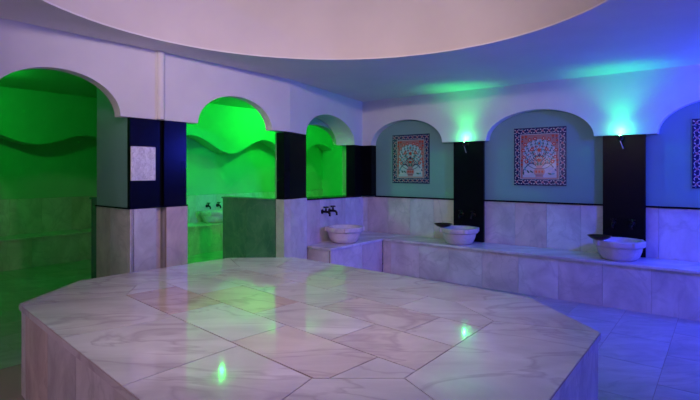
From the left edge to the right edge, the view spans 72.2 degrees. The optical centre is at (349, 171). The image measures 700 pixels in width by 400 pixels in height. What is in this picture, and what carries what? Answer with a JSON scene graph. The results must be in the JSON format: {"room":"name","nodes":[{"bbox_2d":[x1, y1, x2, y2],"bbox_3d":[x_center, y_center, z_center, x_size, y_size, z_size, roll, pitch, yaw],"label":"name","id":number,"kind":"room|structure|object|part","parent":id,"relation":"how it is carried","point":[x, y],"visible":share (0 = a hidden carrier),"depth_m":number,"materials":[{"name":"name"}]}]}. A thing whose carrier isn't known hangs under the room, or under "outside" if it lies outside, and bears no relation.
{"room":"spa","nodes":[
{"label":"spa","id":0,"kind":"room"},
{"bbox_2d":[0,86,96,235],"bbox_3d":[-5.873,0.085,5.639,0.400,2.530,7.050,0,0,38],"label":"wall","id":1,"kind":"structure","parent":0,"point":[48,140],"depth_m":7.25,"materials":[{"name":"paint"}]},
{"bbox_2d":[0,69,254,108],"bbox_3d":[-3.075,-1.220,6.021,4.339,0.080,11.100,0,0,38],"label":"ceiling","id":2,"kind":"structure","parent":0,"point":[45,80],"depth_m":6.50,"materials":[{"name":"paint"}]},
{"bbox_2d":[0,18,289,131],"bbox_3d":[-2.699,0.155,2.897,0.100,2.390,6.440,0,0,38],"label":"wall","id":3,"kind":"structure","parent":0,"point":[126,74],"depth_m":4.01,"materials":[{"name":"white paint"}]},
{"bbox_2d":[156,51,164,119],"bbox_3d":[-1.639,-0.744,4.155,0.068,0.588,0.074,0,0,0],"label":"trim","id":4,"kind":"structure","parent":3,"relation":"attached to","point":[160,55],"depth_m":4.12,"materials":[{"name":"white paint"}]},
{"bbox_2d":[186,103,331,222],"bbox_3d":[-1.854,0.085,9.319,0.400,2.530,4.400,0,0,38],"label":"wall","id":5,"kind":"structure","parent":0,"point":[230,151],"depth_m":8.85,"materials":[{"name":"paint"}]},
{"bbox_2d":[275,117,345,197],"bbox_3d":[-0.436,0.085,6.706,0.100,2.530,1.951,0,0,26],"label":"wall","id":6,"kind":"structure","parent":0,"point":[315,121],"depth_m":6.88,"materials":[{"name":"paint"}]},
{"bbox_2d":[287,79,362,259],"bbox_3d":[-0.351,0.155,6.408,0.305,2.390,2.092,0,0,26],"label":"wall","id":7,"kind":"structure","parent":0,"point":[342,114],"depth_m":6.28,"materials":[{"name":"white paint"}]},
{"bbox_2d":[321,206,330,215],"bbox_3d":[-0.299,0.504,6.109,0.128,0.127,0.070,0,0,26],"label":"tap","id":8,"kind":"object","parent":7,"relation":"attached to","point":[325,207],"visible":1,"depth_m":6.10,"materials":[{"name":"brown metal"}]},
{"bbox_2d":[328,205,337,214],"bbox_3d":[-0.216,0.504,6.279,0.128,0.127,0.070,0,0,26],"label":"tap","id":9,"kind":"object","parent":7,"relation":"attached to","point":[329,209],"visible":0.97,"depth_m":6.27,"materials":[{"name":"brown metal"}]},
{"bbox_2d":[322,140,341,195],"bbox_3d":[-0.173,0.085,9.115,3.100,2.530,2.650,0,0,38],"label":"wall","id":10,"kind":"structure","parent":0,"point":[331,160],"depth_m":10.84,"materials":[{"name":"paint"}]},
{"bbox_2d":[307,195,360,199],"bbox_3d":[-0.321,0.349,6.505,0.300,0.048,1.591,0,0,26],"label":"trim","id":11,"kind":"structure","parent":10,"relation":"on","point":[336,196],"depth_m":6.42,"materials":[{"name":"black stone"}]},
{"bbox_2d":[346,145,375,195],"bbox_3d":[0.144,-0.016,7.080,0.306,0.740,0.404,0,0,38],"label":"pillar","id":12,"kind":"structure","parent":11,"relation":"on","point":[360,160],"depth_m":7.06,"materials":[{"name":"black stone"}]},
{"bbox_2d":[0,0,699,101],"bbox_3d":[0.350,-1.522,1.738,6.990,0.965,8.570,0,0,38],"label":"ceiling","id":13,"kind":"structure","parent":0,"point":[608,37],"depth_m":4.19,"materials":[{"name":"white paint"}]},
{"bbox_2d":[0,250,699,399],"bbox_3d":[-0.451,1.400,3.970,10.800,0.100,10.900,0,0,38],"label":"floor","id":14,"kind":"structure","parent":0,"point":[642,356],"depth_m":3.84,"materials":[{"name":"stone"}]},
{"bbox_2d":[0,228,90,271],"bbox_3d":[-5.768,1.135,5.486,0.485,0.430,6.720,0,0,38],"label":"bench","id":15,"kind":"object","parent":14,"relation":"on","point":[20,251],"visible":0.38,"depth_m":6.91,"materials":[{"name":"white stone"}]},
{"bbox_3d":[-5.768,0.934,5.486,0.485,0.028,6.720,0,0,38],"label":"seat","id":16,"kind":"part","parent":15,"relation":"part of","materials":[{"name":"white stone"}]},
{"bbox_2d":[89,197,96,278],"bbox_3d":[-2.308,0.795,4.508,0.270,1.110,0.150,0,0,38],"label":"wall","id":17,"kind":"structure","parent":14,"relation":"on","point":[93,199],"depth_m":4.51,"materials":[{"name":"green stone"}]},
{"bbox_2d":[95,88,187,277],"bbox_3d":[-1.880,0.086,4.332,0.606,2.529,0.550,0,0,38],"label":"pillar","id":18,"kind":"structure","parent":14,"relation":"on","point":[141,225],"depth_m":4.17,"materials":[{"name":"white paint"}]},
{"bbox_2d":[130,146,155,180],"bbox_3d":[-1.736,-0.068,4.030,0.014,0.285,0.216,0,0,38],"label":"stone plaque","id":19,"kind":"object","parent":18,"relation":"attached to","point":[142,159],"visible":1,"depth_m":4.02,"materials":[{"name":"white stone"}]},
{"bbox_2d":[188,222,222,255],"bbox_3d":[-1.664,1.115,9.266,0.495,0.470,4.030,0,0,38],"label":"bench","id":20,"kind":"object","parent":14,"relation":"on","point":[203,237],"visible":0.12,"depth_m":7.97,"materials":[{"name":"white stone"}]},
{"bbox_3d":[-1.664,0.894,9.266,0.495,0.028,4.030,0,0,38],"label":"seat","id":21,"kind":"part","parent":20,"relation":"part of","materials":[{"name":"white stone"}]},
{"bbox_2d":[198,210,222,222],"bbox_3d":[-2.373,0.780,8.354,0.476,0.200,0.476,0,0,38],"label":"stone basin","id":22,"kind":"object","parent":20,"relation":"on","point":[208,216],"visible":0.78,"depth_m":8.19,"materials":[{"name":"stone"}]},
{"bbox_2d":[221,196,275,258],"bbox_3d":[-1.189,0.830,5.753,0.960,1.040,0.130,0,0,38],"label":"wall","id":23,"kind":"structure","parent":14,"relation":"on","point":[249,223],"depth_m":5.69,"materials":[{"name":"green stone"}]},
{"bbox_2d":[276,132,306,258],"bbox_3d":[-0.746,0.456,5.575,0.302,1.788,0.452,0,0,26],"label":"pillar","id":24,"kind":"structure","parent":14,"relation":"on","point":[291,200],"depth_m":5.43,"materials":[{"name":"black stone"}]},
{"bbox_2d":[19,257,600,399],"bbox_3d":[-0.403,1.075,2.874,3.267,0.550,2.301,0,0,41],"label":"marble slab","id":25,"kind":"object","parent":14,"relation":"on","point":[274,328],"visible":1,"depth_m":2.37,"materials":[{"name":"white stone"}]},
{"bbox_2d":[307,231,401,271],"bbox_3d":[-0.007,1.121,6.399,0.691,0.457,1.595,0,0,38],"label":"bench","id":26,"kind":"object","parent":14,"relation":"on","point":[366,253],"visible":0.6,"depth_m":6.00,"materials":[{"name":"white stone"}]},
{"bbox_2d":[325,224,364,243],"bbox_3d":[-0.068,0.793,6.083,0.476,0.200,0.476,0,0,38],"label":"stone basin","id":27,"kind":"object","parent":26,"relation":"on","point":[341,233],"visible":1,"depth_m":5.92,"materials":[{"name":"stone"}]},
{"bbox_3d":[-0.007,0.907,6.399,0.691,0.028,1.595,0,0,38],"label":"seat","id":28,"kind":"part","parent":26,"relation":"part of","materials":[{"name":"white stone"}]},
{"bbox_2d":[383,235,699,320],"bbox_3d":[3.029,1.121,4.711,6.210,0.457,0.515,0,0,38],"label":"bench","id":29,"kind":"object","parent":14,"relation":"on","point":[664,287],"visible":0.98,"depth_m":5.11,"materials":[{"name":"white stone"}]},
{"bbox_2d":[439,225,478,244],"bbox_3d":[1.359,0.793,5.976,0.476,0.200,0.476,0,0,38],"label":"stone basin","id":30,"kind":"object","parent":29,"relation":"on","point":[453,234],"visible":0.98,"depth_m":5.82,"materials":[{"name":"stone"}]},
{"bbox_2d":[434,223,451,226],"bbox_3d":[1.166,0.671,6.006,0.229,0.043,0.229,0,0,0],"label":"metal bowl","id":31,"kind":"object","parent":30,"relation":"on","point":[436,224],"visible":1,"depth_m":5.95,"materials":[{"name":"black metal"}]},
{"bbox_3d":[3.037,0.907,4.705,6.190,0.028,0.515,0,0,38],"label":"seat","id":32,"kind":"part","parent":29,"relation":"part of","materials":[{"name":"white stone"}]},
{"bbox_2d":[593,237,645,261],"bbox_3d":[2.744,0.793,4.893,0.476,0.200,0.476,0,0,38],"label":"stone basin","id":33,"kind":"object","parent":29,"relation":"on","point":[624,249],"visible":0.96,"depth_m":4.74,"materials":[{"name":"stone"}]},
{"bbox_2d":[588,234,611,239],"bbox_3d":[2.542,0.671,4.892,0.229,0.043,0.229,0,0,0],"label":"metal bowl","id":34,"kind":"object","parent":33,"relation":"on","point":[593,236],"visible":1,"depth_m":4.88,"materials":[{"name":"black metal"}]},
{"bbox_2d":[362,102,699,262],"bbox_3d":[2.898,0.155,5.250,7.100,2.390,0.099,0,0,38],"label":"wall niche","id":35,"kind":"object","parent":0,"point":[668,152],"depth_m":5.52,"materials":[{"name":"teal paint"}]},
{"bbox_2d":[392,133,429,183],"bbox_3d":[0.854,-0.180,6.775,0.600,0.690,0.014,0,0,38],"label":"picture","id":36,"kind":"object","parent":35,"relation":"attached to","point":[410,153],"visible":1,"depth_m":6.76,"materials":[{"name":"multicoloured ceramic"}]},
{"bbox_2d":[406,167,413,175],"bbox_3d":[0.850,-0.004,6.770,0.132,0.138,0.001,0,0,38],"label":"vase","id":37,"kind":"object","parent":36,"relation":"on","point":[410,171],"depth_m":6.77,"materials":[{"name":"tile"}]},
{"bbox_2d":[514,126,566,185],"bbox_3d":[2.244,-0.180,5.688,0.600,0.690,0.014,0,0,38],"label":"picture","id":38,"kind":"object","parent":35,"relation":"attached to","point":[540,153],"visible":1,"depth_m":5.67,"materials":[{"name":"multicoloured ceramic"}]},
{"bbox_2d":[534,166,544,176],"bbox_3d":[2.240,-0.004,5.683,0.132,0.138,0.001,0,0,38],"label":"vase","id":39,"kind":"object","parent":38,"relation":"on","point":[539,171],"depth_m":5.68,"materials":[{"name":"tile"}]},
{"bbox_2d":[692,119,699,187],"bbox_3d":[3.643,-0.180,4.595,0.600,0.690,0.014,0,0,38],"label":"picture","id":40,"kind":"object","parent":35,"relation":"attached to","point":[695,122],"visible":1,"depth_m":4.76,"materials":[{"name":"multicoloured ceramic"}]},
{"bbox_2d":[362,64,699,145],"bbox_3d":[2.924,-0.714,5.088,6.860,0.652,0.120,0,0,38],"label":"wall","id":41,"kind":"structure","parent":0,"point":[637,102],"depth_m":5.43,"materials":[{"name":"white paint"}]},
{"bbox_2d":[363,196,699,262],"bbox_3d":[2.932,0.661,5.155,6.930,0.577,0.032,0,0,38],"label":"wall","id":42,"kind":"structure","parent":0,"point":[671,234],"depth_m":5.67,"materials":[{"name":"white stone"}]},
{"bbox_2d":[454,141,484,241],"bbox_3d":[1.531,0.251,6.184,0.409,1.275,0.039,0,0,38],"label":"stone panel","id":43,"kind":"object","parent":42,"relation":"attached to","point":[469,167],"visible":0.79,"depth_m":6.15,"materials":[{"name":"stone"}]},
{"bbox_2d":[462,142,468,152],"bbox_3d":[1.478,-0.308,6.120,0.062,0.145,0.126,0,0,38],"label":"wall spotlight","id":44,"kind":"object","parent":43,"relation":"attached to","point":[464,144],"visible":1,"depth_m":6.08,"materials":[{"name":"brown metal"}]},
{"bbox_2d":[375,196,699,209],"bbox_3d":[3.018,0.364,5.070,6.690,0.018,0.035,0,0,38],"label":"trim","id":45,"kind":"structure","parent":42,"relation":"on","point":[696,208],"depth_m":5.61,"materials":[{"name":"black stone"}]},
{"bbox_2d":[603,134,645,257],"bbox_3d":[2.913,0.251,5.103,0.398,1.275,0.039,0,0,38],"label":"stone panel","id":46,"kind":"object","parent":42,"relation":"attached to","point":[624,170],"visible":0.79,"depth_m":5.08,"materials":[{"name":"stone"}]},
{"bbox_2d":[610,218,615,227],"bbox_3d":[2.797,0.545,5.104,0.056,0.102,0.102,0,0,38],"label":"tap","id":47,"kind":"object","parent":46,"relation":"attached to","point":[613,222],"visible":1,"depth_m":5.10,"materials":[{"name":"brown metal"}]},
{"bbox_2d":[618,135,623,148],"bbox_3d":[2.852,-0.308,5.046,0.062,0.145,0.126,0,0,38],"label":"wall spotlight","id":48,"kind":"object","parent":46,"relation":"attached to","point":[620,137],"visible":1,"depth_m":5.00,"materials":[{"name":"silver metal"}]},
{"bbox_2d":[629,219,634,228],"bbox_3d":[2.935,0.545,4.996,0.056,0.102,0.102,0,0,38],"label":"tap","id":49,"kind":"object","parent":46,"relation":"attached to","point":[632,223],"visible":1,"depth_m":4.99,"materials":[{"name":"brown metal"}]}
]}

